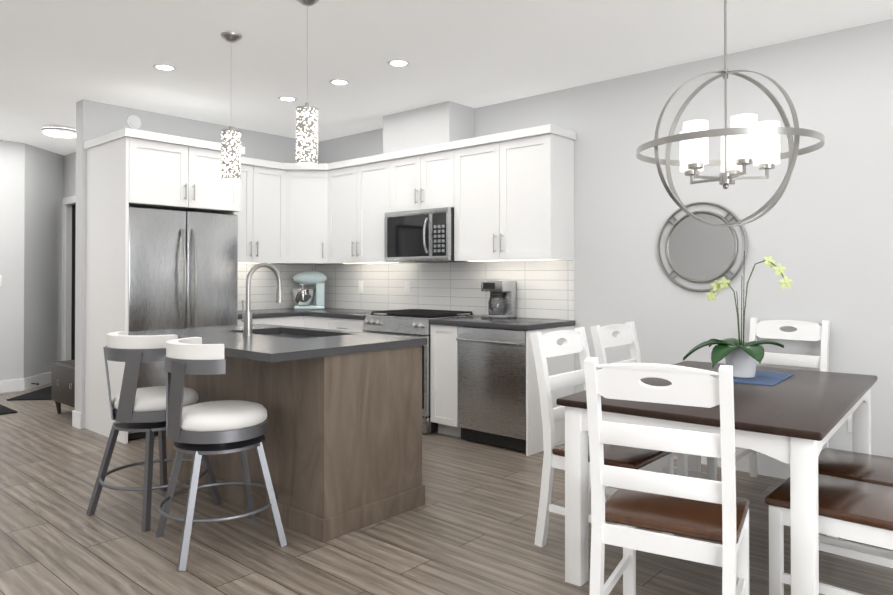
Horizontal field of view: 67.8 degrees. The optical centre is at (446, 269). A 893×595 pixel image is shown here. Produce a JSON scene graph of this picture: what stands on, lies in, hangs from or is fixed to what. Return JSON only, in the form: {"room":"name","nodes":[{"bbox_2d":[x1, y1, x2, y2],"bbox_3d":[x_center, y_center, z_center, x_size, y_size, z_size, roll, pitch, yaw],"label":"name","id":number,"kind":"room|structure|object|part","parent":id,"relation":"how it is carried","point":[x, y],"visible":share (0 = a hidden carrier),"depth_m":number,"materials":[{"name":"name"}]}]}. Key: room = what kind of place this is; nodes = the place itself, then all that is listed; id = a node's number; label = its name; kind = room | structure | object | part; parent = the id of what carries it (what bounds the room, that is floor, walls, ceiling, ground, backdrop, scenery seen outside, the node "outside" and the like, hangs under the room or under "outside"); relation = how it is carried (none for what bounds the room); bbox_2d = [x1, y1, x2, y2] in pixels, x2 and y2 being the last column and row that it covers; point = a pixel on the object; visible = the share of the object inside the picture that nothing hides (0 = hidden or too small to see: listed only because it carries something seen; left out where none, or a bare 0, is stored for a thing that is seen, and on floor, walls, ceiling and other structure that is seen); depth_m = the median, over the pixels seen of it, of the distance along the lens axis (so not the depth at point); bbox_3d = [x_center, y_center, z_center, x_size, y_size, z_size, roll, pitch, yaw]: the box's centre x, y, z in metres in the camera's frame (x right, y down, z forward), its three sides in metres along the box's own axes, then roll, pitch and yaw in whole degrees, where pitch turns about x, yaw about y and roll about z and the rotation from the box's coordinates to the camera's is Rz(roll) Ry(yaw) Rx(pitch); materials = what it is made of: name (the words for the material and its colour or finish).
{"room":"kitchen","nodes":[
{"label":"kitchen","id":0,"kind":"room"},
{"bbox_2d":[71,205,75,359],"bbox_3d":[-4.207,0.269,7.736,0.780,2.100,0.020,0,-1,41],"label":"door","id":1,"kind":"structure","parent":0,"point":[73,285],"depth_m":7.95,"materials":[{"name":"black"}]},
{"bbox_2d":[0,383,892,594],"bbox_3d":[-2.702,1.301,2.726,13.000,0.050,9.600,0,-1,41],"label":"floor","id":2,"kind":"structure","parent":0,"point":[469,527],"depth_m":3.13,"materials":[{"name":"brown wood"}]},
{"bbox_2d":[0,404,17,414],"bbox_3d":[-4.667,1.299,6.165,1.260,0.012,0.850,0,-1,41],"label":"mat","id":3,"kind":"object","parent":2,"relation":"on","point":[4,410],"visible":1,"depth_m":6.11,"materials":[{"name":"black fabric"}]},
{"bbox_2d":[0,391,21,394],"bbox_3d":[-4.710,1.310,7.023,0.100,0.006,0.380,0,-1,41],"label":"floor vent","id":4,"kind":"object","parent":2,"relation":"in","point":[10,392],"visible":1,"depth_m":7.09,"materials":[{"name":"silver metal"}]},
{"bbox_2d":[7,386,51,400],"bbox_3d":[-4.138,1.308,7.171,0.600,0.012,1.000,0,0,-4],"label":"mat","id":5,"kind":"object","parent":2,"relation":"on","point":[43,393],"visible":0.29,"depth_m":6.88,"materials":[{"name":"black fabric"}]},
{"bbox_2d":[51,360,74,413],"bbox_3d":[-3.208,1.070,5.975,0.660,0.472,0.426,0,-1,41],"label":"bench","id":6,"kind":"object","parent":2,"relation":"on","point":[63,383],"visible":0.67,"depth_m":5.85,"materials":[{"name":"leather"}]},
{"bbox_2d":[86,331,221,530],"bbox_3d":[-1.560,0.812,3.569,0.541,0.953,0.541,0,-1,29],"label":"stool","id":7,"kind":"object","parent":2,"relation":"on","point":[133,408],"visible":0.94,"depth_m":3.37,"materials":[{"name":"white metal"}]},
{"bbox_2d":[128,206,237,439],"bbox_3d":[-2.325,0.407,5.548,0.778,1.763,0.922,0,-1,41],"label":"fridge","id":8,"kind":"object","parent":2,"relation":"on","point":[183,269],"visible":0.46,"depth_m":5.28,"materials":[{"name":"grey metal"}]},
{"bbox_2d":[156,337,286,570],"bbox_3d":[-1.069,0.808,3.143,0.542,0.953,0.542,0,-1,-35],"label":"stool","id":9,"kind":"object","parent":2,"relation":"on","point":[198,430],"visible":1,"depth_m":2.97,"materials":[{"name":"white metal"}]},
{"bbox_2d":[238,316,275,324],"bbox_3d":[-1.949,0.870,6.131,0.618,0.870,0.404,0,-1,41],"label":"base cabinet","id":10,"kind":"object","parent":2,"relation":"on","point":[272,322],"depth_m":6.01,"materials":[{"name":"white wood"}]},
{"bbox_2d":[276,316,303,326],"bbox_3d":[-1.727,0.873,6.383,0.618,0.870,0.394,0,-1,41],"label":"base cabinet","id":11,"kind":"object","parent":2,"relation":"on","point":[296,321],"depth_m":6.22,"materials":[{"name":"white wood"}]},
{"bbox_2d":[238,308,303,319],"bbox_3d":[-1.839,0.416,6.245,0.638,0.040,0.714,0,-1,41],"label":"countertop","id":12,"kind":"structure","parent":11,"relation":"on","point":[257,313],"depth_m":6.17,"materials":[{"name":"grey stone"}]},
{"bbox_2d":[166,331,426,541],"bbox_3d":[-0.950,0.851,3.913,1.612,0.871,0.694,0,-1,41],"label":"kitchen island","id":13,"kind":"object","parent":2,"relation":"on","point":[342,445],"depth_m":3.36,"materials":[{"name":"brown wood"}]},
{"bbox_2d":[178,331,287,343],"bbox_3d":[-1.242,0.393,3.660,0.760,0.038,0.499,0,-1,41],"label":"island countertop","id":14,"kind":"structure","parent":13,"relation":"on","point":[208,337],"depth_m":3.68,"materials":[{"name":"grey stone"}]},
{"bbox_2d":[241,263,282,335],"bbox_3d":[-1.079,0.167,3.885,0.091,0.418,0.261,0,-1,41],"label":"faucet","id":15,"kind":"object","parent":14,"relation":"on","point":[247,317],"depth_m":3.80,"materials":[{"name":"silver metal"}]},
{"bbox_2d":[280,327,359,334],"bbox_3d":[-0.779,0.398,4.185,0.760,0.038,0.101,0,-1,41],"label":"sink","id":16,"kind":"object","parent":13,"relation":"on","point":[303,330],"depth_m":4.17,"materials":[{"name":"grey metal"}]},
{"bbox_2d":[220,332,426,362],"bbox_3d":[-0.614,0.391,3.439,0.475,0.038,1.000,0,-1,41],"label":"island countertop","id":17,"kind":"structure","parent":13,"relation":"on","point":[276,350],"depth_m":3.28,"materials":[{"name":"grey stone"}]},
{"bbox_2d":[262,333,315,338],"bbox_3d":[-0.945,0.501,3.996,0.784,0.171,0.424,0,-1,41],"label":"sink","id":18,"kind":"object","parent":17,"relation":"in","point":[289,335],"depth_m":4.30,"materials":[{"name":"silver metal"}]},
{"bbox_2d":[304,316,323,328],"bbox_3d":[-1.036,0.873,6.448,0.331,0.870,0.618,0,-1,41],"label":"base cabinet","id":19,"kind":"object","parent":2,"relation":"on","point":[309,321],"depth_m":6.21,"materials":[{"name":"white wood"}]},
{"bbox_2d":[324,316,366,331],"bbox_3d":[-0.705,0.871,6.156,0.552,0.870,0.618,0,-1,41],"label":"base cabinet","id":20,"kind":"object","parent":2,"relation":"on","point":[343,325],"depth_m":5.93,"materials":[{"name":"white wood"}]},
{"bbox_2d":[280,308,377,319],"bbox_3d":[-1.067,0.418,6.466,1.502,0.040,0.638,0,-1,41],"label":"countertop","id":21,"kind":"structure","parent":20,"relation":"on","point":[332,313],"depth_m":6.17,"materials":[{"name":"grey stone"}]},
{"bbox_2d":[291,271,326,309],"bbox_3d":[-1.394,0.206,6.734,0.355,0.387,0.271,0,0,-9],"label":"stand mixer","id":22,"kind":"object","parent":21,"relation":"on","point":[303,298],"visible":1,"depth_m":6.70,"materials":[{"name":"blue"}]},
{"bbox_2d":[291,275,314,304],"bbox_3d":[-1.453,0.207,6.726,0.235,0.305,0.271,0,0,-9],"label":"bowl","id":23,"kind":"object","parent":22,"relation":"on","point":[302,296],"depth_m":6.69,"materials":[{"name":"silver metal"}]},
{"bbox_2d":[362,309,477,433],"bbox_3d":[-0.244,0.823,5.681,0.756,0.933,0.699,0,-1,41],"label":"range","id":24,"kind":"object","parent":2,"relation":"on","point":[410,322],"visible":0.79,"depth_m":5.39,"materials":[{"name":"silver metal"}]},
{"bbox_3d":[-0.231,0.741,5.697,0.696,0.720,0.623,0,-1,41],"label":"glass","id":25,"kind":"part","parent":24,"relation":"part of","materials":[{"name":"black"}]},
{"bbox_2d":[430,324,507,437],"bbox_3d":[0.182,0.864,5.371,0.282,0.870,0.618,0,-1,41],"label":"base cabinet","id":26,"kind":"object","parent":2,"relation":"on","point":[443,342],"depth_m":5.15,"materials":[{"name":"white wood"}]},
{"bbox_2d":[429,316,574,331],"bbox_3d":[0.422,0.407,5.150,0.942,0.040,0.638,0,-1,41],"label":"countertop","id":27,"kind":"structure","parent":26,"relation":"on","point":[525,323],"depth_m":4.96,"materials":[{"name":"grey stone"}]},
{"bbox_2d":[481,281,516,318],"bbox_3d":[0.414,0.238,5.351,0.200,0.300,0.272,0,-1,33],"label":"coffee maker","id":28,"kind":"object","parent":27,"relation":"on","point":[502,302],"visible":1,"depth_m":5.29,"materials":[{"name":"silver metal"}]},
{"bbox_3d":[0.391,0.230,5.325,0.140,0.255,0.143,0,-1,33],"label":"trim","id":29,"kind":"part","parent":28,"relation":"part of","materials":[{"name":"black plastic"}]},
{"bbox_3d":[0.383,0.260,5.303,0.100,0.129,0.158,0,-1,33],"label":"handle","id":30,"kind":"part","parent":28,"relation":"part of","materials":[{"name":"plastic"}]},
{"bbox_2d":[456,326,525,451],"bbox_3d":[0.471,0.857,5.010,0.622,0.853,0.571,0,-1,41],"label":"dishwasher","id":31,"kind":"object","parent":2,"relation":"on","point":[491,386],"visible":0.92,"depth_m":4.82,"materials":[{"name":"silver metal"}]},
{"bbox_2d":[530,327,673,546],"bbox_3d":[0.731,0.786,3.100,0.526,0.992,0.440,0,-1,41],"label":"chair","id":32,"kind":"object","parent":2,"relation":"on","point":[545,346],"visible":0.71,"depth_m":3.07,"materials":[{"name":"white wood"}]},
{"bbox_3d":[0.776,0.829,3.060,0.405,0.030,0.440,0,-1,41],"label":"seat","id":33,"kind":"part","parent":32,"relation":"part of","materials":[{"name":"brown wood"}]},
{"bbox_2d":[590,321,716,501],"bbox_3d":[1.105,0.789,3.523,0.526,0.992,0.440,0,-1,41],"label":"chair","id":34,"kind":"object","parent":2,"relation":"on","point":[603,338],"visible":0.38,"depth_m":3.57,"materials":[{"name":"white wood"}]},
{"bbox_2d":[584,357,749,594],"bbox_3d":[0.756,0.778,2.235,0.440,0.992,0.526,0,-1,29],"label":"chair","id":35,"kind":"object","parent":2,"relation":"on","point":[710,510],"visible":1,"depth_m":2.09,"materials":[{"name":"white wood"}]},
{"bbox_3d":[0.785,0.822,2.287,0.440,0.030,0.405,0,-1,29],"label":"seat","id":36,"kind":"part","parent":35,"relation":"part of","materials":[{"name":"brown wood"}]},
{"bbox_2d":[556,361,876,594],"bbox_3d":[1.308,0.902,3.027,0.960,0.753,1.560,0,-1,38],"label":"dining table","id":37,"kind":"object","parent":2,"relation":"on","point":[795,419],"visible":0.71,"depth_m":2.57,"materials":[{"name":"brown wood"}]},
{"bbox_2d":[683,251,792,377],"bbox_3d":[1.440,0.217,3.269,0.495,0.620,0.394,0,-1,41],"label":"orchid","id":38,"kind":"object","parent":37,"relation":"on","point":[743,357],"visible":1,"depth_m":3.23,"materials":[{"name":"green plant"}]},
{"bbox_3d":[1.458,0.450,3.287,0.166,0.155,0.166,0,-1,41],"label":"pot","id":39,"kind":"part","parent":38,"relation":"part of","materials":[{"name":"white ceramic"}]},
{"bbox_2d":[735,318,829,477],"bbox_3d":[1.924,0.792,3.857,0.440,0.992,0.526,0,-1,41],"label":"chair","id":40,"kind":"object","parent":2,"relation":"on","point":[805,331],"visible":0.4,"depth_m":4.00,"materials":[{"name":"white wood"}]},
{"bbox_2d":[765,474,892,594],"bbox_3d":[1.474,0.779,2.363,0.526,0.992,0.440,0,-1,41],"label":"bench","id":41,"kind":"object","parent":2,"relation":"on","point":[856,511],"visible":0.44,"depth_m":2.34,"materials":[{"name":"white wood"}]},
{"bbox_3d":[1.429,0.823,2.402,0.405,0.030,0.440,0,-1,41],"label":"seat","id":42,"kind":"part","parent":41,"relation":"part of","materials":[{"name":"brown wood"}]},
{"bbox_2d":[818,448,892,558],"bbox_3d":[1.789,0.782,2.719,0.526,0.992,0.440,0,-1,41],"label":"chair","id":43,"kind":"object","parent":2,"relation":"on","point":[867,468],"visible":0.27,"depth_m":2.70,"materials":[{"name":"white"}]},
{"bbox_3d":[1.744,0.826,2.758,0.405,0.030,0.440,0,-1,41],"label":"seat","id":44,"kind":"part","parent":43,"relation":"part of","materials":[{"name":"brown wood"}]},
{"bbox_3d":[1.795,0.782,2.713,0.510,0.992,0.436,0,-1,41],"label":"frame","id":45,"kind":"part","parent":43,"relation":"part of","materials":[{"name":"white wood"}]},
{"bbox_2d":[0,19,892,457],"bbox_3d":[-2.851,-0.075,2.569,13.000,2.700,9.150,0,-1,41],"label":"wall","id":46,"kind":"structure","parent":0,"point":[822,231],"depth_m":4.58,"materials":[{"name":"white paint"}]},
{"bbox_2d":[127,115,140,128],"bbox_3d":[-2.702,-1.278,5.752,0.019,0.120,0.120,0,-1,41],"label":"air vent","id":47,"kind":"object","parent":46,"relation":"in","point":[133,121],"visible":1,"depth_m":5.74,"materials":[{"name":"white plastic"}]},
{"bbox_2d":[88,128,243,214],"bbox_3d":[-2.354,-0.774,5.582,0.758,0.550,0.936,0,-1,41],"label":"upper cabinet","id":48,"kind":"object","parent":46,"relation":"attached to","point":[127,167],"depth_m":5.24,"materials":[{"name":"white wood"}]},
{"bbox_2d":[236,157,283,263],"bbox_3d":[-1.916,-0.554,6.371,0.367,0.978,0.790,0,-1,41],"label":"upper cabinet","id":49,"kind":"object","parent":46,"relation":"attached to","point":[261,223],"depth_m":6.34,"materials":[{"name":"white wood"}]},
{"bbox_2d":[238,263,315,310],"bbox_3d":[-1.867,0.169,6.692,0.008,0.462,1.344,0,-1,41],"label":"backsplash","id":50,"kind":"structure","parent":46,"relation":"attached to","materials":[{"name":"tile"}]},
{"bbox_2d":[284,163,327,263],"bbox_3d":[-1.389,-0.550,6.736,0.672,0.978,0.672,0,-1,41],"label":"upper cabinet","id":51,"kind":"object","parent":46,"relation":"attached to","point":[305,187],"depth_m":6.55,"materials":[{"name":"white wood"}]},
{"bbox_2d":[328,152,423,263],"bbox_3d":[-0.741,-0.554,6.367,1.006,0.978,0.367,0,-1,41],"label":"upper cabinet","id":52,"kind":"object","parent":46,"relation":"attached to","point":[361,191],"depth_m":6.23,"materials":[{"name":"white wood"}]},
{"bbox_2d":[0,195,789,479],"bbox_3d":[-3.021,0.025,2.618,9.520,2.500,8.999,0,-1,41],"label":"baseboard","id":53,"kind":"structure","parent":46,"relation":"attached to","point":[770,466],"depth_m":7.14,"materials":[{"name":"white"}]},
{"bbox_2d":[396,141,455,211],"bbox_3d":[-0.115,-0.780,5.841,0.760,0.535,0.328,0,-1,41],"label":"upper cabinet","id":54,"kind":"object","parent":46,"relation":"attached to","point":[426,175],"depth_m":5.67,"materials":[{"name":"white wood"}]},
{"bbox_2d":[384,207,468,261],"bbox_3d":[-0.158,-0.291,5.789,0.754,0.437,0.453,0,-1,41],"label":"microwave","id":55,"kind":"object","parent":54,"relation":"attached to","point":[423,235],"visible":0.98,"depth_m":5.63,"materials":[{"name":"silver metal"}]},
{"bbox_3d":[-0.250,-0.290,5.673,0.699,0.352,0.035,0,-1,41],"label":"glass","id":56,"kind":"part","parent":55,"relation":"part of","materials":[{"name":"black glass"}]},
{"bbox_2d":[316,260,573,319],"bbox_3d":[-0.220,0.164,6.139,3.188,0.462,0.008,0,-1,41],"label":"backsplash","id":57,"kind":"structure","parent":46,"relation":"attached to","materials":[{"name":"tile"}]},
{"bbox_2d":[359,281,362,292],"bbox_3d":[-0.863,0.170,6.696,0.070,0.120,0.010,0,-1,41],"label":"outlet","id":58,"kind":"object","parent":57,"relation":"attached to","point":[360,286],"visible":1,"depth_m":6.69,"materials":[{"name":"white plastic"}]},
{"bbox_2d":[405,281,409,293],"bbox_3d":[-0.369,0.166,6.259,0.070,0.120,0.010,0,-1,41],"label":"outlet","id":59,"kind":"object","parent":57,"relation":"attached to","point":[407,287],"visible":1,"depth_m":6.25,"materials":[{"name":"white plastic"}]},
{"bbox_2d":[444,124,575,263],"bbox_3d":[0.495,-0.563,5.300,0.997,0.978,0.328,0,-1,41],"label":"upper cabinet","id":60,"kind":"object","parent":46,"relation":"attached to","point":[508,196],"depth_m":5.08,"materials":[{"name":"white wood"}]},
{"bbox_2d":[657,202,747,291],"bbox_3d":[1.696,-0.153,4.438,0.602,0.602,0.025,0,-1,41],"label":"round mirror","id":61,"kind":"object","parent":46,"relation":"attached to","point":[696,251],"visible":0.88,"depth_m":4.43,"materials":[{"name":"silver glass"}]},
{"bbox_3d":[1.699,-0.153,4.441,0.444,0.444,0.012,0,-1,41],"label":"glass","id":62,"kind":"part","parent":61,"relation":"part of","materials":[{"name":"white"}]},
{"bbox_2d":[848,413,852,432],"bbox_3d":[2.365,0.886,3.849,0.070,0.120,0.010,0,-1,41],"label":"outlet","id":63,"kind":"object","parent":46,"relation":"attached to","point":[850,423],"visible":0.38,"depth_m":3.86,"materials":[{"name":"white plastic"}]},
{"bbox_2d":[0,0,892,154],"bbox_3d":[-2.702,-1.474,2.750,13.000,0.100,9.600,0,-1,41],"label":"ceiling","id":64,"kind":"structure","parent":0,"point":[59,59],"depth_m":4.25,"materials":[{"name":"white paint"}]},
{"bbox_2d":[41,125,75,137],"bbox_3d":[-3.791,-1.356,6.527,0.326,0.069,0.326,0,-1,41],"label":"flush-mount ceiling light","id":65,"kind":"object","parent":64,"relation":"attached to","point":[61,131],"visible":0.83,"depth_m":6.42,"materials":[{"name":"white glass"}]},
{"bbox_2d":[153,64,176,70],"bbox_3d":[-1.954,-1.405,4.609,0.161,0.005,0.157,0,-1,41],"label":"recessed light","id":66,"kind":"object","parent":64,"relation":"in","point":[164,67],"depth_m":4.61,"materials":[{"name":"white plastic"}]},
{"bbox_3d":[-1.956,-1.405,4.612,0.109,0.002,0.109,0,0,-4],"label":"recessed ceiling light lense","id":67,"kind":"part","parent":66,"relation":"part of","materials":[{"name":"white plastic"}]},
{"bbox_2d":[220,32,241,180],"bbox_3d":[-1.297,-0.978,4.000,0.124,0.869,0.124,0,-1,41],"label":"pendant light","id":68,"kind":"object","parent":64,"relation":"hanging from","point":[230,154],"visible":1,"depth_m":3.95,"materials":[{"name":"white glass"}]},
{"bbox_3d":[-1.297,-0.688,3.997,0.112,0.290,0.112,0,-1,41],"label":"lamp shade","id":69,"kind":"part","parent":68,"relation":"part of","materials":[{"name":"white glass"}]},
{"bbox_2d":[278,96,296,101],"bbox_3d":[-1.297,-1.398,5.429,0.162,0.005,0.158,0,-1,41],"label":"recessed light","id":70,"kind":"object","parent":64,"relation":"in","point":[279,98],"depth_m":5.42,"materials":[{"name":"white plastic"}]},
{"bbox_3d":[-1.299,-1.398,5.433,0.109,0.002,0.109,0,0,-4],"label":"recessed ceiling light lense","id":71,"kind":"part","parent":70,"relation":"part of","materials":[{"name":"white plastic"}]},
{"bbox_2d":[295,0,318,165],"bbox_3d":[-0.724,-0.982,3.454,0.124,0.869,0.124,0,-1,41],"label":"pendant light","id":72,"kind":"object","parent":64,"relation":"hanging from","point":[306,134],"visible":1,"depth_m":3.41,"materials":[{"name":"white glass"}]},
{"bbox_2d":[297,163,314,164],"bbox_3d":[-0.724,-0.686,3.451,0.108,0.264,0.108,0,-1,41],"label":"diffuser","id":73,"kind":"object","parent":72,"relation":"attached to","point":[297,163],"depth_m":3.46,"materials":[{"name":"white"}]},
{"bbox_3d":[-0.724,-0.693,3.451,0.112,0.290,0.112,0,-1,41],"label":"lamp shade","id":74,"kind":"part","parent":72,"relation":"part of","materials":[{"name":"white glass"}]},
{"bbox_2d":[329,79,349,85],"bbox_3d":[-0.800,-1.402,4.962,0.161,0.005,0.160,0,-1,41],"label":"recessed light","id":75,"kind":"object","parent":64,"relation":"in","point":[340,82],"depth_m":4.96,"materials":[{"name":"white plastic"}]},
{"bbox_3d":[-0.801,-1.402,4.966,0.109,0.002,0.109,0,0,-4],"label":"recessed ceiling light lense","id":76,"kind":"part","parent":75,"relation":"part of","materials":[{"name":"white plastic"}]},
{"bbox_2d":[387,59,409,66],"bbox_3d":[-0.324,-1.406,4.516,0.162,0.005,0.157,0,-1,41],"label":"recessed light","id":77,"kind":"object","parent":64,"relation":"in","point":[396,62],"depth_m":4.52,"materials":[{"name":"white"}]},
{"bbox_3d":[-0.326,-1.406,4.520,0.109,0.002,0.109,0,0,-4],"label":"recessed ceiling light lense","id":78,"kind":"part","parent":77,"relation":"part of","materials":[{"name":"white plastic"}]},
{"bbox_2d":[636,0,824,226],"bbox_3d":[1.307,-0.811,3.112,0.804,1.218,0.804,0,-1,41],"label":"chandelier","id":79,"kind":"object","parent":64,"relation":"hanging from","point":[747,139],"visible":1,"depth_m":3.02,"materials":[{"name":"silver metal"}]}
]}

